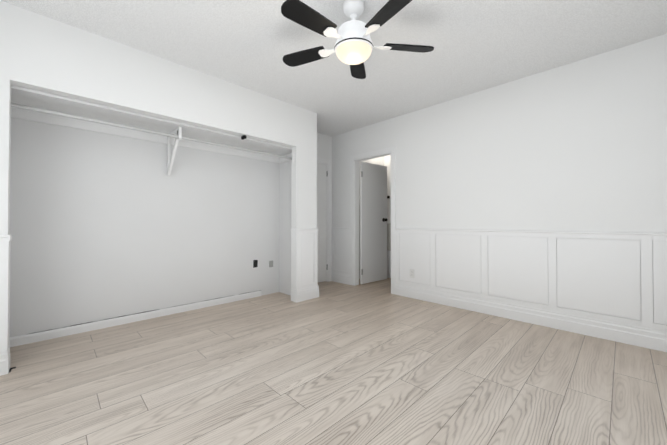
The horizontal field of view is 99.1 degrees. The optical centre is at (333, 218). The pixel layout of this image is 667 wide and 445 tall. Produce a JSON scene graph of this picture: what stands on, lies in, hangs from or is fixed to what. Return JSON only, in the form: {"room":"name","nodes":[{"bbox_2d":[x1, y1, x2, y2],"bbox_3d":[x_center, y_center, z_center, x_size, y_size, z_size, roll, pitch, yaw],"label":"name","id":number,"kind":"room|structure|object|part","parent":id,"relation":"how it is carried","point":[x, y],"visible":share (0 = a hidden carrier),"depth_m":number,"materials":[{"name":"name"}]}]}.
{"room":"empty bedroom","nodes":[
{"label":"empty bedroom","id":0,"kind":"room"},
{"bbox_2d":[0,0,316,284],"bbox_3d":[-1.515,-0.204,2.625,3.525,2.475,0.100,1,-1,-44],"label":"wall","id":1,"kind":"structure","parent":0,"point":[39,52],"depth_m":2.41,"materials":[{"name":"paint"}]},
{"bbox_2d":[0,228,318,375],"bbox_3d":[-1.681,0.576,2.801,3.547,0.919,0.641,1,-1,-44],"label":"trim","id":2,"kind":"structure","parent":1,"relation":"attached to","point":[304,258],"depth_m":3.58,"materials":[{"name":"paint"}]},
{"bbox_2d":[9,85,331,337],"bbox_3d":[-1.665,-0.197,3.321,4.525,2.475,0.134,1,-1,-44],"label":"wall","id":3,"kind":"structure","parent":0,"point":[102,226],"depth_m":2.84,"materials":[{"name":"paint"}]},
{"bbox_2d":[9,291,260,346],"bbox_3d":[-1.857,1.000,3.013,2.440,0.075,0.018,1,-1,-44],"label":"baseboard","id":4,"kind":"structure","parent":3,"relation":"attached to","point":[45,335],"depth_m":2.77,"materials":[{"name":"paint"}]},
{"bbox_2d":[26,290,260,334],"bbox_3d":[-1.762,0.962,3.110,2.170,0.004,0.012,1,-1,-44],"label":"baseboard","id":5,"kind":"structure","parent":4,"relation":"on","point":[132,314],"depth_m":2.82,"materials":[{"name":"white wood"}]},
{"bbox_2d":[11,85,291,174],"bbox_3d":[-1.587,-0.700,2.972,2.740,0.450,0.482,1,-1,-44],"label":"closet shelf","id":6,"kind":"object","parent":3,"relation":"attached to","point":[37,106],"visible":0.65,"depth_m":2.68,"materials":[{"name":"paint"}]},
{"bbox_3d":[-1.482,-0.812,2.866,2.700,0.056,0.056,1,-1,-44],"label":"rod","id":7,"kind":"part","parent":6,"relation":"part of","materials":[{"name":"paint"}]},
{"bbox_2d":[253,260,257,267],"bbox_3d":[-1.048,0.602,3.821,0.060,0.100,0.004,1,-1,-44],"label":"electrical outlet","id":8,"kind":"object","parent":3,"relation":"attached to","point":[255,263],"visible":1,"depth_m":3.82,"materials":[{"name":"black plastic"}]},
{"bbox_2d":[317,163,326,281],"bbox_3d":[-0.338,0.059,4.559,0.691,1.967,0.117,1,-1,-44],"label":"door","id":9,"kind":"structure","parent":3,"relation":"in","point":[322,213],"depth_m":4.74,"materials":[{"name":"paint"}]},
{"bbox_2d":[317,157,331,281],"bbox_3d":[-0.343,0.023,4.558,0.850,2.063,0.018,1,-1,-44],"label":"door frame","id":10,"kind":"structure","parent":3,"relation":"attached to","point":[326,161],"depth_m":4.82,"materials":[{"name":"paint"}]},
{"bbox_2d":[279,160,291,295],"bbox_3d":[-0.535,-0.189,3.996,0.205,2.475,0.485,1,-1,-44],"label":"wall","id":11,"kind":"structure","parent":0,"point":[285,212],"depth_m":3.99,"materials":[{"name":"paint"}]},
{"bbox_2d":[0,278,666,444],"bbox_3d":[0.401,1.059,2.283,6.400,0.060,5.100,1,-1,-44],"label":"floor","id":12,"kind":"structure","parent":0,"point":[370,363],"depth_m":1.80,"materials":[{"name":"laminate"}]},
{"bbox_2d":[387,223,390,277],"bbox_3d":[1.114,0.572,5.192,0.405,0.980,0.745,1,-1,-44],"label":"bathroom vanity","id":13,"kind":"object","parent":12,"relation":"on","point":[388,250],"visible":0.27,"depth_m":5.06,"materials":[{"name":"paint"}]},
{"bbox_2d":[1,0,666,136],"bbox_3d":[0.401,-1.486,2.312,6.400,0.080,5.100,1,-1,-44],"label":"ceiling","id":14,"kind":"structure","parent":0,"point":[479,45],"depth_m":2.30,"materials":[{"name":"white paint"}]},
{"bbox_2d":[281,0,433,78],"bbox_3d":[0.105,-1.262,1.908,1.064,0.374,1.108,1,-1,-44],"label":"ceiling fan","id":15,"kind":"object","parent":14,"relation":"hanging from","point":[353,47],"visible":1,"depth_m":1.84,"materials":[{"name":"white"}]},
{"bbox_3d":[0.138,-1.269,1.946,0.262,0.259,0.262,1,-1,-44],"label":"motor","id":16,"kind":"part","parent":15,"relation":"part of","materials":[{"name":"white metal"}]},
{"bbox_3d":[0.138,-1.118,1.945,0.243,0.088,0.244,1,-1,-44],"label":"glass","id":17,"kind":"part","parent":15,"relation":"part of","materials":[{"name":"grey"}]},
{"bbox_2d":[359,157,383,272],"bbox_3d":[0.554,-0.175,5.250,1.145,2.475,0.100,1,-1,-44],"label":"wall","id":18,"kind":"structure","parent":0,"point":[379,161],"depth_m":5.10,"materials":[{"name":"paint"}]},
{"bbox_2d":[384,155,390,222],"bbox_3d":[1.663,-0.177,5.008,0.100,2.475,2.000,1,-1,-44],"label":"wall","id":19,"kind":"structure","parent":0,"point":[387,161],"depth_m":5.54,"materials":[{"name":"paint"}]},
{"bbox_2d":[332,34,666,324],"bbox_3d":[1.512,-0.196,3.385,0.100,2.475,4.495,1,-1,-44],"label":"wall","id":20,"kind":"structure","parent":0,"point":[580,145],"depth_m":2.78,"materials":[{"name":"paint"}]},
{"bbox_2d":[350,146,395,293],"bbox_3d":[0.604,0.020,4.295,0.118,2.063,0.835,1,-1,-44],"label":"door frame","id":21,"kind":"structure","parent":20,"relation":"attached to","point":[355,160],"depth_m":4.51,"materials":[{"name":"paint"}]},
{"bbox_2d":[360,161,387,283],"bbox_3d":[0.690,0.061,4.764,0.662,1.968,0.199,1,-1,-44],"label":"door","id":22,"kind":"structure","parent":20,"relation":"in","point":[373,222],"depth_m":4.74,"materials":[{"name":"paint"}]},
{"bbox_2d":[410,269,413,277],"bbox_3d":[1.038,0.722,3.764,0.006,0.114,0.070,1,-1,-44],"label":"electrical outlet","id":23,"kind":"object","parent":20,"relation":"attached to","point":[411,273],"visible":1,"depth_m":3.76,"materials":[{"name":"white plastic"}]},
{"bbox_2d":[332,227,666,351],"bbox_3d":[1.504,0.581,3.297,0.022,0.919,4.395,1,-1,-44],"label":"wainscoting","id":24,"kind":"structure","parent":20,"relation":"attached to","point":[595,273],"depth_m":2.75,"materials":[{"name":"paint"}]}
]}

